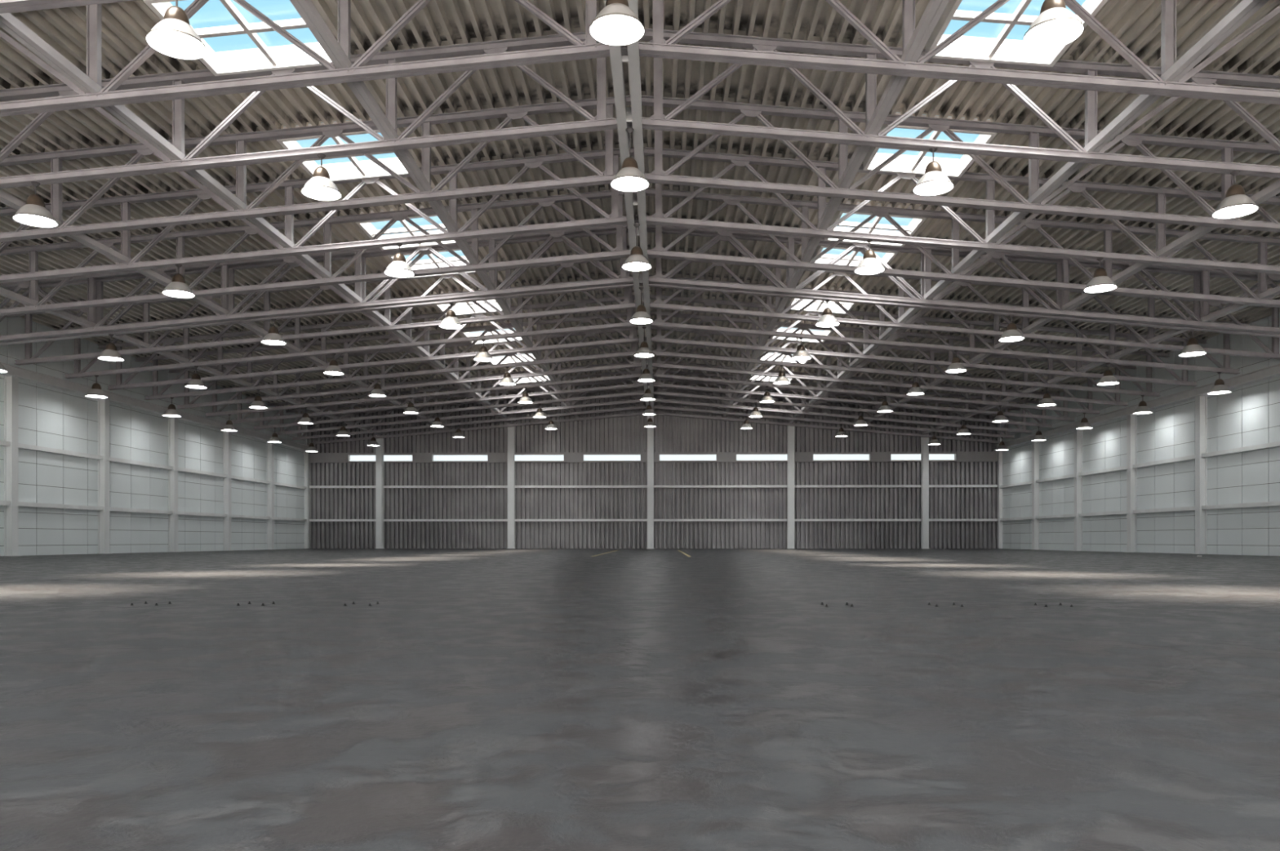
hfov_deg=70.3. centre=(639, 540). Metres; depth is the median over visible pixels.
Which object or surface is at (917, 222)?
skylight
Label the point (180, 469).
wall rail
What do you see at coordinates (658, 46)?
roof truss
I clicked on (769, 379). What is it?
skylight
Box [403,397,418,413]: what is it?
pendant lamp
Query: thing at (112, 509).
wall rail
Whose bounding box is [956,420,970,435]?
pendant lamp
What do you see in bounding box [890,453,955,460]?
window
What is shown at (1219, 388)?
pendant lamp
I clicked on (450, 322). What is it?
pendant lamp
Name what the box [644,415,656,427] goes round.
pendant lamp
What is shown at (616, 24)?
pendant lamp
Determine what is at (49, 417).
wall
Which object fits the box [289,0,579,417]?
tie beam
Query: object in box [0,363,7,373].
pendant lamp
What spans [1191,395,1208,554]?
steel column
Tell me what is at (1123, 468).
wall rail
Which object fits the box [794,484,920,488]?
wall rail
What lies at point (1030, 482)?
wall rail
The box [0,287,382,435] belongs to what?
tie beam
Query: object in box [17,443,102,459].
wall rail
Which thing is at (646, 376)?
pendant lamp
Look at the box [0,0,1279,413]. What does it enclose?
ceiling
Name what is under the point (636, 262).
pendant lamp
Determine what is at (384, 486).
wall rail
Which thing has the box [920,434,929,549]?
steel column
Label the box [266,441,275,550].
steel column
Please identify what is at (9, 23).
tie beam
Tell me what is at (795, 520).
wall rail
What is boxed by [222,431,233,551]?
steel column
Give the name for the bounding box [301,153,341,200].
pendant lamp
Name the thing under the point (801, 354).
pendant lamp
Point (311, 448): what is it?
pendant lamp
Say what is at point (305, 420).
pendant lamp
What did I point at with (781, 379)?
pendant lamp
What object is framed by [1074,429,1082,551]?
steel column
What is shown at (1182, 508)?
wall rail
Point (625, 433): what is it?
wall
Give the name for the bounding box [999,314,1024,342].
pendant lamp
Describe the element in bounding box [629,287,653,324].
pendant lamp
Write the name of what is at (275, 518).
wall rail
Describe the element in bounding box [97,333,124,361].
pendant lamp
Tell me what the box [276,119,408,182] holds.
skylight
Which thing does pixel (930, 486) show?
wall rail
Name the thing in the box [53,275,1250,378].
roof truss
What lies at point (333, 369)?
pendant lamp
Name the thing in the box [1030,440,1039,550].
steel column
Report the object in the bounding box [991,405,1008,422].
pendant lamp
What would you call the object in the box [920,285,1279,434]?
tie beam
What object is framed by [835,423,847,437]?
pendant lamp
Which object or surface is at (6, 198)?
tie beam
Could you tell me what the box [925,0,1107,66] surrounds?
skylight
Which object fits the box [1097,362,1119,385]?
pendant lamp
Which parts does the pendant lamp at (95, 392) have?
lamp shade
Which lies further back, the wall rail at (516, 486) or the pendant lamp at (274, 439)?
the wall rail at (516, 486)
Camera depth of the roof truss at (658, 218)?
25.83 m
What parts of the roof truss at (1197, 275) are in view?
gusset plate, gusset plate, gusset plate, gusset plate, gusset plate, gusset plate, gusset plate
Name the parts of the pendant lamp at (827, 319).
lamp shade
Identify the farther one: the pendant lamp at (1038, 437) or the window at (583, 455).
the window at (583, 455)
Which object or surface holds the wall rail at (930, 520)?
attached to the wall at (625, 433)
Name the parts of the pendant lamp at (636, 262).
lamp shade, rod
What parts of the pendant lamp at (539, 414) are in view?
lamp shade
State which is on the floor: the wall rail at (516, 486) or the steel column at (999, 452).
the steel column at (999, 452)
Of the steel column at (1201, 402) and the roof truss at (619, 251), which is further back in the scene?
the steel column at (1201, 402)
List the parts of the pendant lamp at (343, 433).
lamp shade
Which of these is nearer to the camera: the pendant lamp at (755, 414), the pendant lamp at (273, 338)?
the pendant lamp at (273, 338)
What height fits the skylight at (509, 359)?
0.577 m
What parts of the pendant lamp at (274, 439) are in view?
lamp shade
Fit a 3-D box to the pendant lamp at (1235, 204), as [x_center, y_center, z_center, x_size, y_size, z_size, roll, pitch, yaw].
[12.816,-7.495,19.589,0.840,0.854,0.840,0,0,1]
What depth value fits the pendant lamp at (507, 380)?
44.30 m
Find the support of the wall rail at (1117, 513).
attached to the wall at (1248, 415)
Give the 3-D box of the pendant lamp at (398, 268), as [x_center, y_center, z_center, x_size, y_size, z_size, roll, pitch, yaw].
[-6.880,-8.045,26.014,0.840,0.842,0.840,0,0,1]
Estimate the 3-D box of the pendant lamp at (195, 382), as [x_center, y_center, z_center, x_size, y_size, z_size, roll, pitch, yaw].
[-18.895,-6.954,38.715,0.840,0.888,0.840,0,0,1]
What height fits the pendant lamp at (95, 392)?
0.909 m
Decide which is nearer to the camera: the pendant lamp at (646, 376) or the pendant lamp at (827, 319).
the pendant lamp at (827, 319)
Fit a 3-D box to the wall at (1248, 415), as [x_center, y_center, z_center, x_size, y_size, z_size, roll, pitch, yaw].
[25.323,-4.214,30.963,0.300,9.696,69.000,0,0,1]
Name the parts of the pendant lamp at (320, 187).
lamp shade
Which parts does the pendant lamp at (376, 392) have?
lamp shade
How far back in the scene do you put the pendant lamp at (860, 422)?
55.86 m
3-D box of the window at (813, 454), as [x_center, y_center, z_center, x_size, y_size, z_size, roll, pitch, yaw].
[14.559,-5.981,65.732,4.140,0.490,0.060,0,0,1]
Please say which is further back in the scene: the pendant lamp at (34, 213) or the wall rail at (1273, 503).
the wall rail at (1273, 503)
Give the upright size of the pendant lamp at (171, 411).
0.909 m
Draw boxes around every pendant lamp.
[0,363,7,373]
[12,182,57,227]
[84,375,107,398]
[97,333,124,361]
[146,0,207,59]
[162,264,195,297]
[162,397,181,417]
[185,365,206,388]
[221,414,237,431]
[248,389,266,408]
[261,319,286,345]
[267,427,281,443]
[297,407,313,424]
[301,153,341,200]
[305,438,318,452]
[323,353,343,375]
[336,421,350,436]
[367,432,379,446]
[368,378,386,397]
[384,243,414,277]
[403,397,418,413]
[430,413,444,427]
[439,302,462,328]
[452,425,464,438]
[473,339,493,361]
[498,366,515,386]
[517,387,533,404]
[533,403,546,417]
[545,417,557,430]
[589,0,644,45]
[610,128,648,191]
[622,223,651,271]
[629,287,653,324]
[634,326,653,357]
[637,357,654,382]
[640,382,655,400]
[642,404,655,415]
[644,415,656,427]
[740,416,752,429]
[748,402,762,417]
[760,386,774,403]
[773,364,790,384]
[791,337,811,360]
[815,299,839,327]
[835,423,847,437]
[853,239,884,275]
[853,411,867,426]
[876,395,893,413]
[906,376,924,395]
[913,146,953,195]
[928,431,940,444]
[945,350,966,373]
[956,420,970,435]
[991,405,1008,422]
[995,437,1008,450]
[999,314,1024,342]
[1022,0,1084,49]
[1031,426,1045,441]
[1037,386,1056,406]
[1075,412,1093,429]
[1083,257,1116,293]
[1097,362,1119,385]
[1133,395,1152,414]
[1178,328,1206,356]
[1207,372,1231,395]
[1212,170,1258,218]
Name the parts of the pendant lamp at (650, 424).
lamp shade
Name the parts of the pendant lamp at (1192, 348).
lamp shade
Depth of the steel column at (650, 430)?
65.47 m
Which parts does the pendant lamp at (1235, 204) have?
lamp shade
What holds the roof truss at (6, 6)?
attached to the ceiling
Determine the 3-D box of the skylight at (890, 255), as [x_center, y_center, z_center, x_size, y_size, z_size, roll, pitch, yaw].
[7.817,-10.467,33.640,2.720,0.577,2.780,0,0,1]
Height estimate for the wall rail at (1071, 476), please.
0.180 m
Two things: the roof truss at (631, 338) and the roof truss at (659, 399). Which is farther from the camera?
the roof truss at (659, 399)
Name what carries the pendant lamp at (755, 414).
hanging from the roof truss at (659, 392)
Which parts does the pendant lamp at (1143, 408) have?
lamp shade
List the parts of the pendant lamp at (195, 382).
lamp shade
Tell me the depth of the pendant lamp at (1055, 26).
13.67 m
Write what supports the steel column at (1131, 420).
on the floor
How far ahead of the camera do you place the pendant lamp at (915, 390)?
43.88 m
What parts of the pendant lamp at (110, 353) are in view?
lamp shade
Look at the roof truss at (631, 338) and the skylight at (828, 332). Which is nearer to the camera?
the roof truss at (631, 338)
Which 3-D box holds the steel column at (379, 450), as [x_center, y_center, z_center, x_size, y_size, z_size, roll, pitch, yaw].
[-18.911,-3.482,66.102,0.600,8.232,0.520,0,0,1]
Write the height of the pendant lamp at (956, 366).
0.854 m
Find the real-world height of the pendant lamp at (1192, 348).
0.865 m
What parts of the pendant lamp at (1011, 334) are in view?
lamp shade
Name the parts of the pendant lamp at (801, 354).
lamp shade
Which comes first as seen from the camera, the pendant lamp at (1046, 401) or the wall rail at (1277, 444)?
the wall rail at (1277, 444)
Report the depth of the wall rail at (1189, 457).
43.82 m
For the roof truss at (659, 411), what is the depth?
65.27 m
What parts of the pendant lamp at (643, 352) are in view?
lamp shade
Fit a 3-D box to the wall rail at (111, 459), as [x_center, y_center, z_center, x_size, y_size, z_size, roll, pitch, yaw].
[-24.742,-3.786,44.972,0.180,0.180,5.800,0,0,1]
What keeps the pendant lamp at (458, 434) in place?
hanging from the roof truss at (641, 406)
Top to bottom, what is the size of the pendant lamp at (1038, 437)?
0.863 m
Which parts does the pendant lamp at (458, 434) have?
lamp shade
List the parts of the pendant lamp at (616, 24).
lamp shade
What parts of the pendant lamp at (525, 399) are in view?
lamp shade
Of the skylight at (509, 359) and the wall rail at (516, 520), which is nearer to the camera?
the skylight at (509, 359)
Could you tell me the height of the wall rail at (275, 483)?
0.180 m
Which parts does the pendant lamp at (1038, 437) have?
lamp shade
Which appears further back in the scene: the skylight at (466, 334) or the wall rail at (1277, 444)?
the skylight at (466, 334)
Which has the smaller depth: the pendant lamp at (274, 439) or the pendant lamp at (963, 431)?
the pendant lamp at (963, 431)
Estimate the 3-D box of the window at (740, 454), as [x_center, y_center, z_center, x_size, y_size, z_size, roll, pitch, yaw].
[9.000,-5.981,65.852,4.100,0.490,0.060,0,0,1]
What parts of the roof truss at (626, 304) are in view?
gusset plate, gusset plate, gusset plate, gusset plate, gusset plate, gusset plate, gusset plate, gusset plate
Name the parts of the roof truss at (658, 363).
gusset plate, gusset plate, gusset plate, gusset plate, gusset plate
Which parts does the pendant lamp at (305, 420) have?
lamp shade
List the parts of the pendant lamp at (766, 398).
lamp shade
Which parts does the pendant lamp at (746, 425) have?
lamp shade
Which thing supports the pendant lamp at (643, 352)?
hanging from the ridge beam at (624, 114)
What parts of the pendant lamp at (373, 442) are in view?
lamp shade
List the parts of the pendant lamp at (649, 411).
lamp shade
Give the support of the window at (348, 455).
in the wall at (625, 433)
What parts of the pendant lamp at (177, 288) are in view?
lamp shade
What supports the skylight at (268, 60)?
attached to the ceiling
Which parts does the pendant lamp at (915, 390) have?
lamp shade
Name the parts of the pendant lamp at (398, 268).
lamp shade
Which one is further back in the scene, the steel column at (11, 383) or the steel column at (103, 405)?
the steel column at (103, 405)
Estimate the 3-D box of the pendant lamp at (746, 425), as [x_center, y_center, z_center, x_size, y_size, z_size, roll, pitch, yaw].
[7.274,-8.054,62.158,0.840,0.860,0.840,0,0,1]
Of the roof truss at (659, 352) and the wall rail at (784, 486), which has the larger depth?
the wall rail at (784, 486)
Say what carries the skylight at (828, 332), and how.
attached to the ceiling
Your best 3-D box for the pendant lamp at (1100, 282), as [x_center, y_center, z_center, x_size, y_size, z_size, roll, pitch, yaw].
[12.945,-7.495,25.588,0.840,0.854,0.840,0,0,1]
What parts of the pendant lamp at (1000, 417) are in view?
lamp shade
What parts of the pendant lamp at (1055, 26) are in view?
lamp shade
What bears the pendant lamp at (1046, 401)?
hanging from the roof truss at (659, 352)
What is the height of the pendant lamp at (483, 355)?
0.842 m
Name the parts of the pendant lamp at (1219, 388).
lamp shade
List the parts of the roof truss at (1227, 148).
gusset plate, gusset plate, gusset plate, gusset plate, gusset plate, gusset plate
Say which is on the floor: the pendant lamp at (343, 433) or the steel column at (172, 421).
the steel column at (172, 421)
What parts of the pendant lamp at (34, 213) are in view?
lamp shade, rod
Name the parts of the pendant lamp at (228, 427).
lamp shade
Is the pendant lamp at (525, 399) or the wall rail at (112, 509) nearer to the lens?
the wall rail at (112, 509)
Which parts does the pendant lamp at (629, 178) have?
lamp shade, rod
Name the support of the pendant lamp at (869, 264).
hanging from the roof truss at (658, 218)
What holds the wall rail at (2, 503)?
attached to the wall at (49, 417)
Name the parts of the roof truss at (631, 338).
gusset plate, gusset plate, gusset plate, gusset plate, gusset plate, gusset plate, gusset plate, gusset plate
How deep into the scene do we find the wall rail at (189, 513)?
50.94 m
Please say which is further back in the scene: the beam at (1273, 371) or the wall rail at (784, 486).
the wall rail at (784, 486)
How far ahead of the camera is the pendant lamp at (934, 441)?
61.71 m
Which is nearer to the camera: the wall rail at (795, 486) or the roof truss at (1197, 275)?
the roof truss at (1197, 275)
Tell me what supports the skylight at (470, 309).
attached to the ceiling
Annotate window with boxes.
[348,454,412,462]
[431,454,488,461]
[515,454,564,461]
[582,454,640,461]
[658,454,716,461]
[736,453,786,461]
[813,453,870,460]
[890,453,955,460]
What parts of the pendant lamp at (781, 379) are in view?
lamp shade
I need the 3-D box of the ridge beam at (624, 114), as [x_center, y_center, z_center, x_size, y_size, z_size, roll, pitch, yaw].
[0.024,-9.140,31.257,0.535,0.340,68.300,0,0,1]
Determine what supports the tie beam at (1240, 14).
attached to the roof truss
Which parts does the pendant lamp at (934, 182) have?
lamp shade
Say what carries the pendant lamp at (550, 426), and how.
hanging from the roof truss at (641, 406)
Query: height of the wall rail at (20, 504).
0.180 m
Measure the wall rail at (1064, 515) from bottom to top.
0.180 m
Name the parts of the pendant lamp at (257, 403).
lamp shade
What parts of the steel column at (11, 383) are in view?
connection plate, connection plate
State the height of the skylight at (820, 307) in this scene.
0.577 m
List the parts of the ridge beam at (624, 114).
spacer plate, spacer plate, spacer plate, spacer plate, spacer plate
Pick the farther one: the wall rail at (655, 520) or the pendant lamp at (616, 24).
the wall rail at (655, 520)
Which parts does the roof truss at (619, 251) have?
gusset plate, gusset plate, gusset plate, gusset plate, gusset plate, gusset plate, gusset plate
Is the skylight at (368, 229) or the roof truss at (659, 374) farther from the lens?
the roof truss at (659, 374)
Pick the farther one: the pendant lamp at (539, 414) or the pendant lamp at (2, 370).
the pendant lamp at (539, 414)
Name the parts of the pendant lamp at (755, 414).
lamp shade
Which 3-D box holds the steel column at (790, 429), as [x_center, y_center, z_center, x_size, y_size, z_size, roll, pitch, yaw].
[10.862,-3.899,65.462,0.600,9.065,0.520,0,0,1]
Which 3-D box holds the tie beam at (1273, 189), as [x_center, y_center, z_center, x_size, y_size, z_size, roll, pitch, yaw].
[14.746,-8.029,31.190,0.240,0.160,68.800,0,0,1]
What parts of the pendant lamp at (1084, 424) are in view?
lamp shade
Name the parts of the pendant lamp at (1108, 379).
lamp shade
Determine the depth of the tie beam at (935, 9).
19.42 m
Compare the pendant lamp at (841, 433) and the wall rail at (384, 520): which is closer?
the pendant lamp at (841, 433)
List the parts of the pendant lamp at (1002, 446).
lamp shade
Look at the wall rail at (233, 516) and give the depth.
57.03 m
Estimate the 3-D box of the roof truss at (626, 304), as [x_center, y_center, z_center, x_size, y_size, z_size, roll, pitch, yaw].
[0.111,-9.031,35.306,50.288,4.237,0.250,0,0,1]
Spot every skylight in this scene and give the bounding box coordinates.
[142,0,333,75]
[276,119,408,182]
[355,205,455,250]
[387,248,475,278]
[433,288,502,316]
[460,321,522,344]
[488,350,535,364]
[505,368,549,383]
[747,367,793,382]
[757,346,811,364]
[770,320,833,342]
[786,285,857,314]
[808,245,897,275]
[824,201,926,246]
[862,112,996,177]
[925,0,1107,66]
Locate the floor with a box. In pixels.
[0,548,1279,850]
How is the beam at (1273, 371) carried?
on the steel column
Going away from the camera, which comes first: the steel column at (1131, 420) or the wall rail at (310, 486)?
the steel column at (1131, 420)
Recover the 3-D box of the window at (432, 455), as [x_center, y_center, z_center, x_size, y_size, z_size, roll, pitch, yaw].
[-13.115,-5.981,66.327,4.100,0.490,0.060,0,0,1]
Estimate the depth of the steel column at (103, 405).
41.88 m
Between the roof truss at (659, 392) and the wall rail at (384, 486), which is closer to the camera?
the roof truss at (659, 392)
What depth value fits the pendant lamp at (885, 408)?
49.87 m
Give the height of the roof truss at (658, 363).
4.237 m
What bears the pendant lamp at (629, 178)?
hanging from the ridge beam at (624, 114)
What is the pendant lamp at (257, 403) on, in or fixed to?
hanging from the roof truss at (659, 352)
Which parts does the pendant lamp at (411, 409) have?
lamp shade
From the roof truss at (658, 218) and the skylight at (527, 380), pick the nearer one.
the roof truss at (658, 218)
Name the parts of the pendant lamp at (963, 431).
lamp shade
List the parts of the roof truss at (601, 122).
gusset plate, gusset plate, gusset plate, gusset plate, gusset plate, gusset plate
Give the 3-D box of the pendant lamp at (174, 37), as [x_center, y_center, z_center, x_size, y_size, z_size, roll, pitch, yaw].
[-7.138,-8.045,14.017,0.840,0.842,0.840,0,0,1]
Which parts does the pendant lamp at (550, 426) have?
lamp shade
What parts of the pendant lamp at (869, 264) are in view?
lamp shade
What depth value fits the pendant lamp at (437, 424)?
56.41 m
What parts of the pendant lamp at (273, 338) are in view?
lamp shade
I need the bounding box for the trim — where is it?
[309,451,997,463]
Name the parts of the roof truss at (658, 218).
gusset plate, gusset plate, gusset plate, gusset plate, gusset plate, gusset plate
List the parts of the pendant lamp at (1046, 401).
lamp shade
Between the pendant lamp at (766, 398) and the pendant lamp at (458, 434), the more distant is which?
the pendant lamp at (458, 434)
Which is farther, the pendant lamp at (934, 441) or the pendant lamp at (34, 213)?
the pendant lamp at (934, 441)
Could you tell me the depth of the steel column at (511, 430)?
65.69 m
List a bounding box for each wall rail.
[0,440,9,446]
[0,500,9,506]
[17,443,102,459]
[17,502,102,511]
[109,457,173,470]
[109,506,173,514]
[177,467,226,477]
[177,511,226,517]
[231,475,270,484]
[231,514,270,519]
[274,482,306,489]
[274,517,306,521]
[309,485,375,488]
[309,519,375,521]
[383,485,507,488]
[383,519,507,521]
[515,485,647,488]
[515,519,647,521]
[653,484,786,488]
[653,519,786,521]
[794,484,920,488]
[794,519,920,521]
[928,484,997,487]
[928,519,997,521]
[1000,480,1031,488]
[1000,516,1031,521]
[1035,474,1074,483]
[1035,514,1074,519]
[1078,466,1126,476]
[1078,511,1126,516]
[1132,454,1195,468]
[1132,506,1195,514]
[1201,441,1279,457]
[1201,501,1279,510]
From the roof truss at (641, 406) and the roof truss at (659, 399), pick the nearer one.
the roof truss at (659, 399)
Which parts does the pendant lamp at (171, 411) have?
lamp shade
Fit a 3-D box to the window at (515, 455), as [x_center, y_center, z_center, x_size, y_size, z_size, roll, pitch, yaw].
[-7.561,-5.981,66.208,4.090,0.490,0.060,0,0,1]
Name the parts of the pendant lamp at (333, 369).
lamp shade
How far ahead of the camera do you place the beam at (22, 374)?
43.59 m
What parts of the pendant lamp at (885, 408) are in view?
lamp shade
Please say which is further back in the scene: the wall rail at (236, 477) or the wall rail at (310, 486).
the wall rail at (310, 486)
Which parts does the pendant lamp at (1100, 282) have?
lamp shade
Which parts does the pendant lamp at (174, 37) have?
lamp shade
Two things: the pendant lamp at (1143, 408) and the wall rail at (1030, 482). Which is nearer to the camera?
the pendant lamp at (1143, 408)
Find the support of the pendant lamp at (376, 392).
hanging from the roof truss at (659, 352)
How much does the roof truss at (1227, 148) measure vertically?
4.237 m
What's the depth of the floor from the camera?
3.67 m
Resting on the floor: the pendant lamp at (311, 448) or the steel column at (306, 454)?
the steel column at (306, 454)
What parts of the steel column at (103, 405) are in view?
connection plate, connection plate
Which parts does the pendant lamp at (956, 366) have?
lamp shade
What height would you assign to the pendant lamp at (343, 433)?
0.888 m
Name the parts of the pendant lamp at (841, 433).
lamp shade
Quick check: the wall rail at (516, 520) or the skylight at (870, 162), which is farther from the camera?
the wall rail at (516, 520)
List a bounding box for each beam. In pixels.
[0,13,514,424]
[0,190,448,430]
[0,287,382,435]
[0,362,308,451]
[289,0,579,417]
[604,0,653,410]
[721,0,949,417]
[787,0,1269,423]
[854,179,1279,428]
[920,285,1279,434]
[994,364,1279,450]
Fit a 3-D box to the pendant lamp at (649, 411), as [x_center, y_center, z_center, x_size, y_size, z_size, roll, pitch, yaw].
[0.562,-8.367,56.301,0.840,1.199,0.840,0,0,1]
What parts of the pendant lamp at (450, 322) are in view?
lamp shade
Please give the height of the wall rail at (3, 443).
0.180 m
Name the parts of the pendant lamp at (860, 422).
lamp shade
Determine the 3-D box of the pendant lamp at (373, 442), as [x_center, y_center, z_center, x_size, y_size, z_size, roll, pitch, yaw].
[-18.379,-6.954,62.710,0.840,0.888,0.840,0,0,1]
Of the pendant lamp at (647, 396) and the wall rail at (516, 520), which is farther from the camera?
the wall rail at (516, 520)
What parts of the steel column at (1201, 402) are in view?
connection plate, connection plate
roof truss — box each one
[0,0,133,13]
[0,0,1279,116]
[0,28,1279,189]
[0,95,1279,242]
[0,146,1279,283]
[0,188,1279,315]
[0,227,1279,346]
[5,257,1279,365]
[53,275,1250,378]
[97,294,1207,390]
[135,311,1169,399]
[168,326,1137,408]
[203,342,1099,417]
[222,350,1082,423]
[246,360,1059,430]
[266,368,1039,435]
[285,377,1021,439]
[308,386,997,444]
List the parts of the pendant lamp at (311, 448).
lamp shade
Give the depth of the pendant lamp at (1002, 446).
61.62 m
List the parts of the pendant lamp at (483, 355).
lamp shade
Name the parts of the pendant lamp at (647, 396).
lamp shade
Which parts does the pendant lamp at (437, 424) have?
lamp shade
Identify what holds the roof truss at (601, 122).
attached to the ceiling
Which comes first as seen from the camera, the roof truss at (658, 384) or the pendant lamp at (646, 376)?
the pendant lamp at (646, 376)
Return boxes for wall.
[0,316,306,556]
[306,387,999,549]
[1000,312,1279,555]
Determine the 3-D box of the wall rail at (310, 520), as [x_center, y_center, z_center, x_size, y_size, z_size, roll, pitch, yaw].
[-21.631,-1.441,66.395,4.970,0.170,0.160,0,0,1]
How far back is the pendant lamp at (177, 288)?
26.04 m
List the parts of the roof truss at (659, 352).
gusset plate, gusset plate, gusset plate, gusset plate, gusset plate, gusset plate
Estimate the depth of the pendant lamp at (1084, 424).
49.65 m
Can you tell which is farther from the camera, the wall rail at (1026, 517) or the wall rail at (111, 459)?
the wall rail at (1026, 517)
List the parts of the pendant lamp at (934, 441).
lamp shade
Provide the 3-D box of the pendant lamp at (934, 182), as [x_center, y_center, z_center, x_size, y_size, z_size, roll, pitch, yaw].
[6.362,-8.054,19.728,0.840,0.860,0.840,0,0,1]
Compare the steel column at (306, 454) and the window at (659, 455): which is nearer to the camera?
the window at (659, 455)
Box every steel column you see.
[2,375,22,556]
[97,399,112,554]
[168,417,180,552]
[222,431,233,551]
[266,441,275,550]
[304,451,309,548]
[374,435,384,549]
[506,423,515,549]
[646,415,654,549]
[786,422,795,549]
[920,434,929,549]
[997,450,1002,548]
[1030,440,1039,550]
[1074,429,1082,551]
[1124,414,1137,552]
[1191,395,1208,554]
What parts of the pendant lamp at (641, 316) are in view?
lamp shade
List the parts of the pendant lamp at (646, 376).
lamp shade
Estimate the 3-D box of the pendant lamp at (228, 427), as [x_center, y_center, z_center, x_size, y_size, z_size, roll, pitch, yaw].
[-22.931,-6.569,50.805,0.840,0.909,0.840,0,0,1]
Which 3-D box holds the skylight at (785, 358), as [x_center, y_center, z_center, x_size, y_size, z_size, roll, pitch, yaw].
[8.204,-10.467,51.636,2.720,0.577,2.780,0,0,1]
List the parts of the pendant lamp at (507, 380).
lamp shade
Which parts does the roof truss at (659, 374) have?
gusset plate, gusset plate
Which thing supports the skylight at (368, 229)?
attached to the ceiling

